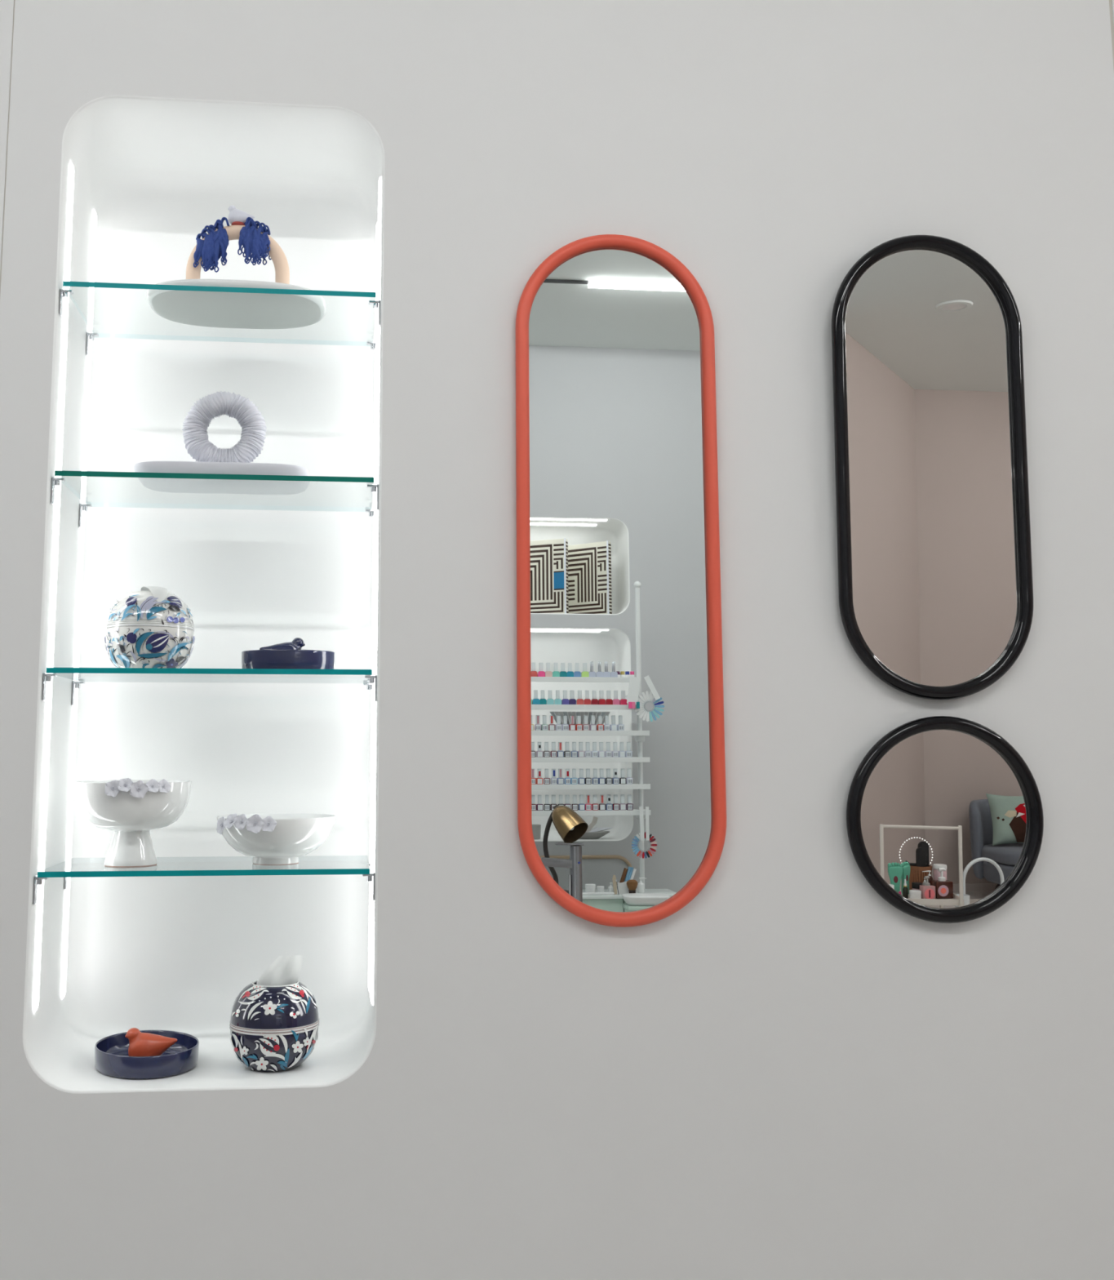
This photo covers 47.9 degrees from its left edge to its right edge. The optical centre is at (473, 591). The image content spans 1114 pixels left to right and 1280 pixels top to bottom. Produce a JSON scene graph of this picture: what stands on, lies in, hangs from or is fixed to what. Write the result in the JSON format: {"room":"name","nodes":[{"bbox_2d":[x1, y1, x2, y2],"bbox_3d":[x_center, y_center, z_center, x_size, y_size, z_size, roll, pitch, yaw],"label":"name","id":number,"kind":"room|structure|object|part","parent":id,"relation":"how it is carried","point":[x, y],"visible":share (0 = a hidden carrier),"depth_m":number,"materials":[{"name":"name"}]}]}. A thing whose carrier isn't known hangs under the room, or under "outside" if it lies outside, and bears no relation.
{"room":"nail salon","nodes":[
{"label":"nail salon","id":0,"kind":"room"},
{"bbox_2d":[105,626,194,668],"bbox_3d":[-0.565,0.102,2.177,0.150,0.078,0.150,2,-8,-15],"label":"bowl","id":1,"kind":"object","parent":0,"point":[127,646],"depth_m":2.12,"materials":[{"name":"multicoloured ceramic"}]},
{"bbox_2d":[230,1026,318,1071],"bbox_3d":[-0.340,0.770,2.124,0.150,0.070,0.150,1,-7,-9],"label":"bowl","id":2,"kind":"object","parent":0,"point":[269,1049],"depth_m":2.06,"materials":[{"name":"ceramic"}]},
{"bbox_2d":[0,0,1113,1279],"bbox_3d":[1.169,-0.084,2.411,8.000,2.980,0.305,1,-7,-6],"label":"wall","id":3,"kind":"structure","parent":0,"point":[789,1072],"depth_m":2.18,"materials":[{"name":"paint"}]},
{"bbox_2d":[0,0,14,293],"bbox_3d":[-0.803,-0.127,2.074,0.012,2.980,0.019,1,-7,-6],"label":"trim","id":4,"kind":"structure","parent":3,"relation":"attached to","point":[14,0],"depth_m":2.15,"materials":[{"name":"grey"}]},
{"bbox_2d":[94,1030,199,1079],"bbox_3d":[-0.556,0.787,2.127,0.171,0.037,0.206,4,-8,-25],"label":"oval dish","id":5,"kind":"object","parent":3,"relation":"in","point":[112,1058],"visible":0.89,"depth_m":2.06,"materials":[{"name":"blue ceramic"}]},
{"bbox_2d":[124,1027,177,1056],"bbox_3d":[-0.546,0.767,2.112,0.086,0.059,0.037,2,-7,-12],"label":"bird figurine","id":6,"kind":"object","parent":5,"relation":"in","point":[141,1044],"visible":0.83,"depth_m":2.10,"materials":[{"name":"ceramic"}]},
{"bbox_2d":[32,855,374,904],"bbox_3d":[-0.447,0.494,2.150,0.546,0.053,0.266,1,-7,-6],"label":"glass shelf","id":7,"kind":"object","parent":3,"relation":"attached to","point":[307,864],"visible":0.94,"depth_m":2.07,"materials":[{"name":"clear glass"}]},
{"bbox_2d":[74,777,191,866],"bbox_3d":[-0.580,0.389,2.119,0.193,0.148,0.204,1,-7,-6],"label":"footed bowl","id":8,"kind":"object","parent":7,"relation":"on","point":[127,807],"visible":1,"depth_m":2.06,"materials":[{"name":"ceramic"}]},
{"bbox_2d":[104,779,121,797],"bbox_3d":[-0.586,0.321,2.033,0.028,0.029,0.008,0,-16,3],"label":"flower","id":9,"kind":"object","parent":8,"relation":"on","point":[113,788],"depth_m":2.03,"materials":[{"name":"white ceramic"}]},
{"bbox_2d":[117,777,133,792],"bbox_3d":[-0.567,0.315,2.034,0.026,0.026,0.009,13,-37,2],"label":"flower","id":10,"kind":"object","parent":8,"relation":"on","point":[124,785],"depth_m":2.03,"materials":[{"name":"white ceramic"}]},
{"bbox_2d":[129,780,148,798],"bbox_3d":[-0.547,0.323,2.037,0.029,0.030,0.010,33,-21,-10],"label":"flower","id":11,"kind":"object","parent":8,"relation":"on","point":[139,789],"depth_m":2.04,"materials":[{"name":"white ceramic"}]},
{"bbox_2d":[145,778,160,792],"bbox_3d":[-0.527,0.320,2.049,0.008,0.024,0.024,-44,4,46],"label":"flower","id":12,"kind":"object","parent":8,"relation":"on","point":[153,785],"depth_m":2.05,"materials":[{"name":"white ceramic"}]},
{"bbox_2d":[157,778,170,792],"bbox_3d":[-0.512,0.322,2.061,0.007,0.024,0.024,-30,2,40],"label":"flower","id":13,"kind":"object","parent":8,"relation":"on","point":[165,787],"depth_m":2.06,"materials":[{"name":"white ceramic"}]},
{"bbox_3d":[-0.447,0.472,2.153,0.530,0.009,0.266,1,-7,-6],"label":"glass pane","id":14,"kind":"part","parent":7,"relation":"part of","materials":[{"name":"clear glass"}]},
{"bbox_2d":[216,813,335,864],"bbox_3d":[-0.345,0.423,2.157,0.211,0.088,0.204,4,-8,-29],"label":"shallow bowl","id":15,"kind":"object","parent":7,"relation":"on","point":[269,838],"visible":1,"depth_m":2.09,"materials":[{"name":"ceramic"}]},
{"bbox_2d":[216,816,225,834],"bbox_3d":[-0.421,0.392,2.095,0.009,0.030,0.029,13,-14,-38],"label":"flower","id":16,"kind":"object","parent":15,"relation":"on","point":[220,828],"depth_m":2.10,"materials":[{"name":"white ceramic"}]},
{"bbox_2d":[222,813,237,828],"bbox_3d":[-0.403,0.382,2.079,0.028,0.028,0.010,12,-27,44],"label":"flower","id":17,"kind":"object","parent":15,"relation":"on","point":[231,821],"depth_m":2.08,"materials":[{"name":"white ceramic"}]},
{"bbox_2d":[234,813,248,830],"bbox_3d":[-0.385,0.381,2.068,0.026,0.027,0.009,31,-8,33],"label":"flower","id":18,"kind":"object","parent":15,"relation":"on","point":[241,822],"depth_m":2.07,"materials":[{"name":"white ceramic"}]},
{"bbox_2d":[246,813,264,833],"bbox_3d":[-0.360,0.384,2.059,0.031,0.031,0.011,-43,-19,-3],"label":"flower","id":19,"kind":"object","parent":15,"relation":"on","point":[255,824],"depth_m":2.06,"materials":[{"name":"white ceramic"}]},
{"bbox_2d":[261,815,276,831],"bbox_3d":[-0.338,0.384,2.059,0.027,0.026,0.008,-26,-21,-13],"label":"flower","id":20,"kind":"object","parent":15,"relation":"on","point":[268,824],"depth_m":2.06,"materials":[{"name":"white ceramic"}]},
{"bbox_2d":[41,667,377,706],"bbox_3d":[-0.447,0.170,2.192,0.546,0.053,0.266,1,-7,-6],"label":"glass shelf","id":21,"kind":"object","parent":3,"relation":"attached to","point":[81,675],"visible":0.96,"depth_m":2.09,"materials":[{"name":"clear glass"}]},
{"bbox_2d":[104,591,195,668],"bbox_3d":[-0.565,0.072,2.181,0.153,0.138,0.154,2,-8,-15],"label":"decorative jar","id":22,"kind":"object","parent":21,"relation":"on","point":[141,631],"visible":0.97,"depth_m":2.12,"materials":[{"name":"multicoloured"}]},
{"bbox_3d":[-0.565,0.033,2.186,0.149,0.059,0.149,2,-8,-15],"label":"lid","id":23,"kind":"part","parent":22,"relation":"part of","materials":[{"name":"ceramic"}]},
{"bbox_2d":[140,586,168,602],"bbox_3d":[-0.553,0.007,2.163,0.037,0.032,0.073,4,-8,-29],"label":"tissue","id":24,"kind":"object","parent":22,"relation":"in","point":[161,593],"visible":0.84,"depth_m":2.15,"materials":[{"name":"white paper"}]},
{"bbox_3d":[-0.447,0.148,2.194,0.530,0.009,0.266,1,-7,-6],"label":"glass pane","id":25,"kind":"part","parent":21,"relation":"part of","materials":[{"name":"clear glass"}]},
{"bbox_2d":[241,649,335,669],"bbox_3d":[-0.325,0.124,2.192,0.164,0.037,0.112,0,-7,-3],"label":"oval dish","id":26,"kind":"object","parent":21,"relation":"on","point":[253,659],"visible":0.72,"depth_m":2.14,"materials":[{"name":"blue ceramic"}]},
{"bbox_2d":[259,637,305,649],"bbox_3d":[-0.336,0.107,2.188,0.080,0.056,0.035,3,-8,-20],"label":"bird figurine","id":27,"kind":"object","parent":26,"relation":"in","point":[297,643],"visible":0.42,"depth_m":2.18,"materials":[{"name":"blue ceramic"}]},
{"bbox_2d":[50,470,378,533],"bbox_3d":[-0.447,-0.155,2.233,0.546,0.053,0.266,1,-7,-6],"label":"glass shelf","id":28,"kind":"object","parent":3,"relation":"attached to","point":[55,482],"visible":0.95,"depth_m":2.11,"materials":[{"name":"clear glass"}]},
{"bbox_3d":[-0.447,-0.177,2.236,0.530,0.009,0.266,1,-7,-6],"label":"glass pane","id":29,"kind":"part","parent":28,"relation":"part of","materials":[{"name":"clear glass"}]},
{"bbox_2d":[133,461,309,494],"bbox_3d":[-0.441,-0.199,2.202,0.300,0.024,0.164,1,-7,-6],"label":"tray","id":30,"kind":"object","parent":28,"relation":"on","point":[163,485],"visible":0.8,"depth_m":2.16,"materials":[{"name":"white ceramic"}]},
{"bbox_2d":[182,391,266,462],"bbox_3d":[-0.441,-0.283,2.209,0.148,0.145,0.045,1,-7,-6],"label":"ring sculpture","id":31,"kind":"object","parent":30,"relation":"on","point":[253,425],"visible":0.96,"depth_m":2.19,"materials":[{"name":"white ceramic"}]},
{"bbox_2d":[58,280,380,364],"bbox_3d":[-0.447,-0.480,2.275,0.546,0.053,0.266,1,-7,-6],"label":"glass shelf","id":32,"kind":"object","parent":3,"relation":"attached to","point":[64,294],"visible":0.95,"depth_m":2.15,"materials":[{"name":"clear glass"}]},
{"bbox_3d":[-0.447,-0.502,2.278,0.530,0.009,0.266,1,-7,-6],"label":"glass pane","id":33,"kind":"part","parent":32,"relation":"part of","materials":[{"name":"clear glass"}]},
{"bbox_2d":[146,279,326,328],"bbox_3d":[-0.427,-0.517,2.260,0.318,0.016,0.220,1,-7,-6],"label":"platter","id":34,"kind":"object","parent":32,"relation":"on","point":[240,310],"visible":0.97,"depth_m":2.24,"materials":[{"name":"ceramic"}]},
{"bbox_2d":[186,205,289,284],"bbox_3d":[-0.427,-0.614,2.265,0.186,0.177,0.026,0,-7,-4],"label":"sculpture","id":35,"kind":"object","parent":34,"relation":"on","point":[237,218],"visible":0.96,"depth_m":2.26,"materials":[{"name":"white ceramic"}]},
{"bbox_2d":[193,217,229,272],"bbox_3d":[-0.475,-0.622,2.262,0.067,0.105,0.048,0,-7,-4],"label":"tassel","id":36,"kind":"object","parent":35,"relation":"hanging from","point":[214,246],"visible":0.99,"depth_m":2.24,"materials":[{"name":"blue fabric"}]},
{"bbox_2d":[237,217,271,265],"bbox_3d":[-0.397,-0.630,2.269,0.060,0.089,0.050,0,-7,-4],"label":"tassel","id":37,"kind":"object","parent":35,"relation":"hanging from","point":[254,243],"visible":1,"depth_m":2.25,"materials":[{"name":"blue fabric"}]},
{"bbox_2d":[229,979,319,1071],"bbox_3d":[-0.340,0.736,2.129,0.151,0.138,0.152,1,-7,-6],"label":"decorative jar","id":38,"kind":"object","parent":3,"relation":"in","point":[272,1028],"visible":0.94,"depth_m":2.07,"materials":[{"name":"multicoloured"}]},
{"bbox_3d":[-0.340,0.702,2.133,0.150,0.067,0.150,1,-7,-9],"label":"lid","id":39,"kind":"part","parent":38,"relation":"part of","materials":[{"name":"multicoloured ceramic"}]},
{"bbox_2d":[256,955,302,986],"bbox_3d":[-0.333,0.652,2.142,0.078,0.055,0.015,2,-8,-14],"label":"tissue","id":40,"kind":"object","parent":38,"relation":"in","point":[285,970],"visible":0.91,"depth_m":2.14,"materials":[{"name":"white paper"}]},
{"bbox_2d":[515,234,726,927],"bbox_3d":[0.249,-0.039,2.145,0.355,1.199,0.024,1,-7,-6],"label":"oval mirror","id":41,"kind":"object","parent":3,"relation":"attached to","point":[622,791],"visible":1,"depth_m":2.14,"materials":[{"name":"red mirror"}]},
{"bbox_2d":[831,235,1033,700],"bbox_3d":[0.812,-0.227,2.214,0.354,0.836,0.045,1,-7,-6],"label":"oval mirror","id":42,"kind":"object","parent":3,"relation":"attached to","point":[935,565],"visible":1,"depth_m":2.21,"materials":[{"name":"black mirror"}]},
{"bbox_2d":[846,715,1044,923],"bbox_3d":[0.808,0.389,2.141,0.351,0.351,0.034,1,-7,-6],"label":"round mirror","id":43,"kind":"object","parent":3,"relation":"attached to","point":[945,817],"visible":1,"depth_m":2.14,"materials":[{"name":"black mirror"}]},
{"bbox_2d":[1109,0,1113,67],"bbox_3d":[1.220,-0.102,2.275,0.015,2.980,0.018,1,-7,-6],"label":"trim","id":44,"kind":"structure","parent":3,"relation":"attached to","point":[1110,1],"depth_m":2.39,"materials":[{"name":"grey"}]}
]}

